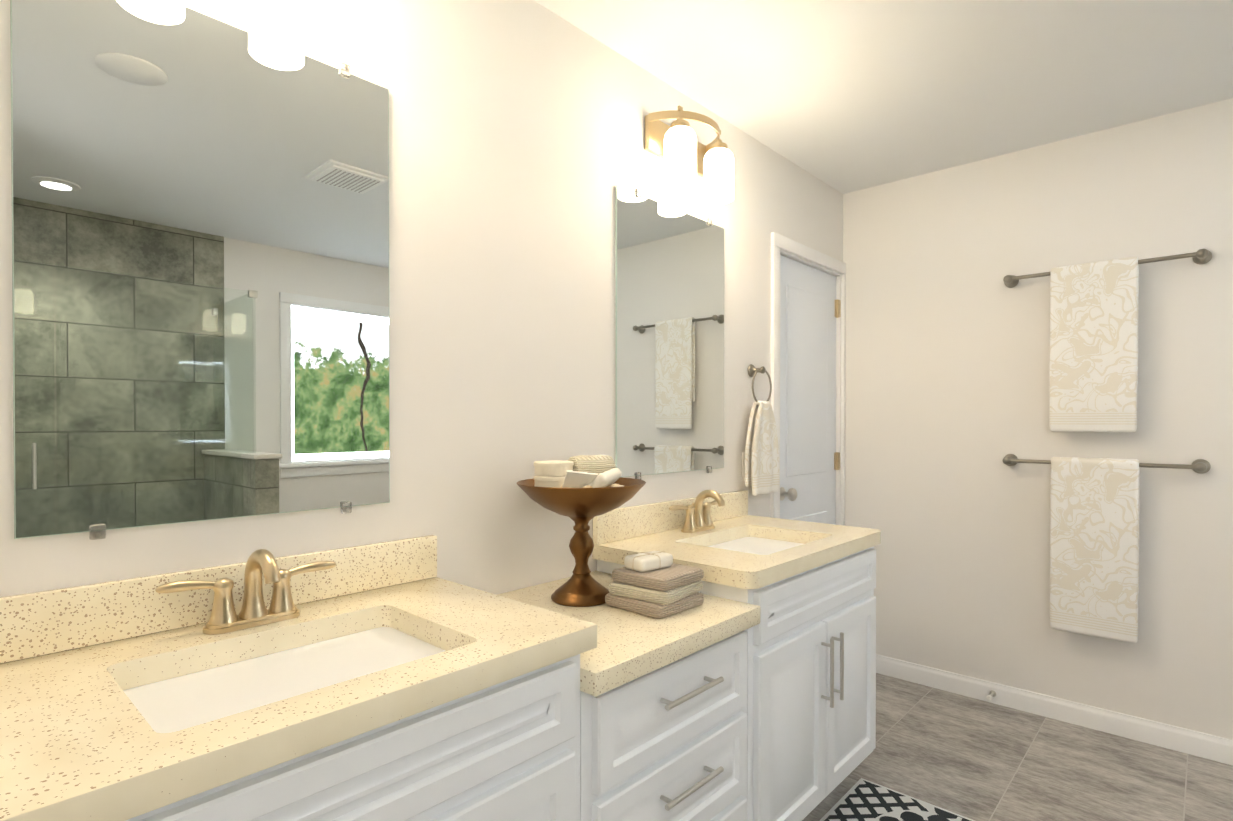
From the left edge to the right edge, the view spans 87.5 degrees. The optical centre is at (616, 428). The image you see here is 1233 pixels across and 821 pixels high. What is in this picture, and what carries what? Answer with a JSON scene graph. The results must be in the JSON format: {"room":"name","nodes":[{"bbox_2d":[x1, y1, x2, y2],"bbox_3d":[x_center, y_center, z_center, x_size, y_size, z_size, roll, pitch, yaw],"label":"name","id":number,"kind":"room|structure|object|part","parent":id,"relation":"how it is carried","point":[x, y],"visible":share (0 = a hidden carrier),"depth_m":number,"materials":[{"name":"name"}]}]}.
{"room":"bathroom","nodes":[
{"label":"bathroom","id":0,"kind":"room"},
{"bbox_2d":[0,0,842,596],"bbox_3d":[-0.091,0.065,2.093,0.120,2.575,3.905,0,1,43],"label":"wall","id":1,"kind":"structure","parent":0,"point":[518,152],"depth_m":1.74,"materials":[{"name":"white paint"}]},
{"bbox_2d":[10,0,389,539],"bbox_3d":[-0.749,-0.307,1.270,0.015,0.995,0.646,0,1,43],"label":"mirror","id":2,"kind":"object","parent":1,"relation":"attached to","point":[200,253],"visible":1,"depth_m":1.21,"materials":[{"name":"grey mirror"}]},
{"bbox_2d":[615,185,723,479],"bbox_3d":[0.215,-0.315,2.319,0.015,0.976,0.630,0,1,43],"label":"mirror","id":3,"kind":"object","parent":1,"relation":"attached to","point":[669,339],"visible":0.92,"depth_m":2.28,"materials":[{"name":"grey mirror"}]},
{"bbox_2d":[645,105,733,204],"bbox_3d":[0.271,-0.952,2.263,0.166,0.254,0.344,0,1,43],"label":"sconce","id":4,"kind":"object","parent":1,"relation":"attached to","point":[682,151],"visible":1,"depth_m":2.21,"materials":[{"name":"white glass"}]},
{"bbox_3d":[0.214,-0.913,2.159,0.110,0.178,0.110,0,1,43],"label":"lamp shade","id":5,"kind":"part","parent":4,"relation":"part of","materials":[{"name":"white glass"}]},
{"bbox_3d":[0.369,-0.914,2.329,0.110,0.178,0.110,0,1,43],"label":"lamp shade","id":6,"kind":"part","parent":4,"relation":"part of","materials":[{"name":"white glass"}]},
{"bbox_2d":[742,452,744,480],"bbox_3d":[0.546,0.159,2.687,0.008,0.118,0.070,0,1,43],"label":"electrical outlet plate","id":7,"kind":"object","parent":1,"relation":"attached to","point":[743,466],"visible":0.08,"depth_m":2.66,"materials":[{"name":"white plastic"}]},
{"bbox_2d":[745,364,778,495],"bbox_3d":[0.597,0.002,2.687,0.083,0.540,0.215,0,1,43],"label":"towel ring","id":8,"kind":"object","parent":1,"relation":"attached to","point":[761,461],"visible":1,"depth_m":2.65,"materials":[{"name":"beige fabric"}]},
{"bbox_2d":[770,232,845,525],"bbox_3d":[0.898,0.190,3.157,0.138,2.108,0.760,0,1,43],"label":"door","id":9,"kind":"structure","parent":1,"relation":"attached to","point":[807,378],"depth_m":3.13,"materials":[{"name":"white paint"}]},
{"bbox_2d":[780,299,840,500],"bbox_3d":[0.948,0.175,3.136,0.104,1.694,0.666,0,1,43],"label":"hardware piece","id":10,"kind":"object","parent":9,"relation":"attached to","point":[791,494],"visible":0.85,"depth_m":3.37,"materials":[{"name":"metal"}]},
{"bbox_2d":[534,0,1232,193],"bbox_3d":[1.169,-1.263,0.925,3.540,0.100,3.905,0,1,43],"label":"ceiling","id":11,"kind":"structure","parent":0,"point":[845,96],"depth_m":2.18,"materials":[{"name":"white paint"}]},
{"bbox_2d":[802,673,1232,820],"bbox_3d":[1.169,1.312,0.946,3.300,0.100,3.665,0,1,43],"label":"floor","id":12,"kind":"structure","parent":0,"point":[973,758],"depth_m":2.37,"materials":[{"name":"tile"}]},
{"bbox_2d":[0,535,596,820],"bbox_3d":[-0.547,0.743,1.063,0.603,1.037,0.923,0,1,43],"label":"bathroom vanity","id":13,"kind":"object","parent":12,"relation":"on","point":[396,680],"visible":1,"depth_m":1.03,"materials":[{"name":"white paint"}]},
{"bbox_2d":[0,535,436,663],"bbox_3d":[-0.761,0.318,1.257,0.021,0.102,0.921,0,1,43],"label":"backsplash","id":14,"kind":"structure","parent":13,"relation":"on","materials":[{"name":"stone"}]},
{"bbox_2d":[155,549,335,634],"bbox_3d":[-0.658,0.296,1.194,0.138,0.146,0.304,0,1,43],"label":"faucet","id":15,"kind":"object","parent":13,"relation":"on","point":[282,616],"depth_m":1.20,"materials":[{"name":"gold metal"}]},
{"bbox_2d":[497,571,759,820],"bbox_3d":[-0.044,0.854,1.611,0.603,0.805,0.599,0,1,43],"label":"bathroom vanity","id":16,"kind":"object","parent":12,"relation":"on","point":[663,718],"visible":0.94,"depth_m":1.42,"materials":[{"name":"white paint"}]},
{"bbox_2d":[497,571,759,696],"bbox_3d":[-0.051,0.474,1.615,0.584,0.045,0.599,0,1,43],"label":"countertop","id":17,"kind":"structure","parent":16,"relation":"on","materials":[{"name":"stone"}]},
{"bbox_2d":[517,455,645,606],"bbox_3d":[-0.092,0.262,1.701,0.340,0.377,0.340,0,1,43],"label":"pedestal bowl","id":18,"kind":"object","parent":17,"relation":"on","point":[581,491],"visible":1,"depth_m":1.64,"materials":[{"name":"brown metal"}]},
{"bbox_2d":[605,551,703,618],"bbox_3d":[0.101,0.385,1.641,0.196,0.130,0.195,0,1,43],"label":"folded towels","id":19,"kind":"object","parent":17,"relation":"on","point":[657,584],"visible":1,"depth_m":1.59,"materials":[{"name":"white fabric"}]},
{"bbox_2d":[592,490,880,820],"bbox_3d":[0.449,0.734,2.147,0.603,1.037,0.894,0,1,43],"label":"bathroom vanity","id":20,"kind":"object","parent":12,"relation":"on","point":[807,587],"visible":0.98,"depth_m":1.95,"materials":[{"name":"white paint"}]},
{"bbox_2d":[593,490,747,544],"bbox_3d":[0.234,0.310,2.340,0.021,0.102,0.892,0,1,43],"label":"backsplash","id":21,"kind":"structure","parent":20,"relation":"on","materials":[{"name":"stone"}]},
{"bbox_2d":[592,515,880,588],"bbox_3d":[0.437,0.385,2.154,0.572,0.045,0.894,0,1,43],"label":"countertop","id":22,"kind":"structure","parent":20,"relation":"on","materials":[{"name":"stone"}]},
{"bbox_2d":[669,490,724,532],"bbox_3d":[0.322,0.288,2.260,0.138,0.146,0.304,0,1,43],"label":"faucet","id":23,"kind":"object","parent":22,"relation":"on","point":[698,519],"depth_m":2.26,"materials":[{"name":"gold metal"}]},
{"bbox_2d":[819,778,974,820],"bbox_3d":[0.737,1.251,1.665,0.650,0.009,1.100,0,1,43],"label":"rug","id":24,"kind":"object","parent":12,"relation":"on","point":[861,799],"visible":1,"depth_m":2.10,"materials":[{"name":"black fabric"}]},
{"bbox_2d":[843,98,1232,739],"bbox_3d":[2.493,0.064,2.289,3.420,2.575,0.120,0,1,43],"label":"wall","id":25,"kind":"structure","parent":0,"point":[947,406],"depth_m":2.83,"materials":[{"name":"white paint"}]},
{"bbox_2d":[876,654,1232,764],"bbox_3d":[2.404,1.206,2.289,3.300,0.090,0.014,0,1,43],"label":"baseboard","id":26,"kind":"structure","parent":25,"relation":"attached to","point":[1198,744],"depth_m":2.73,"materials":[{"name":"white paint"}]},
{"bbox_2d":[987,690,995,699],"bbox_3d":[1.682,1.202,2.893,0.028,0.028,0.072,0,1,43],"label":"door stop","id":27,"kind":"object","parent":26,"relation":"attached to","point":[992,693],"visible":1,"depth_m":2.90,"materials":[{"name":"silver metal"}]},
{"bbox_2d":[1002,454,1210,642],"bbox_3d":[1.961,0.479,2.633,0.684,0.727,0.093,0,1,43],"label":"towel rail","id":28,"kind":"object","parent":25,"relation":"attached to","point":[1094,556],"visible":1,"depth_m":2.60,"materials":[{"name":"beige fabric"}]},
{"bbox_2d":[1050,457,1139,642],"bbox_3d":[1.941,0.482,2.623,0.290,0.724,0.050,0,1,43],"label":"towel","id":29,"kind":"object","parent":28,"relation":"hanging from","point":[1094,524],"depth_m":2.60,"materials":[{"name":"beige fabric"}]},
{"bbox_2d":[1003,249,1211,431],"bbox_3d":[1.961,-0.332,2.627,0.684,0.695,0.093,0,1,43],"label":"towel rail","id":30,"kind":"object","parent":25,"relation":"attached to","point":[1093,346],"visible":1,"depth_m":2.60,"materials":[{"name":"beige fabric"}]},
{"bbox_2d":[1049,257,1138,431],"bbox_3d":[1.937,-0.329,2.620,0.288,0.692,0.050,0,1,43],"label":"towel","id":31,"kind":"object","parent":30,"relation":"hanging from","point":[1094,305],"depth_m":2.60,"materials":[{"name":"beige fabric"}]}
]}

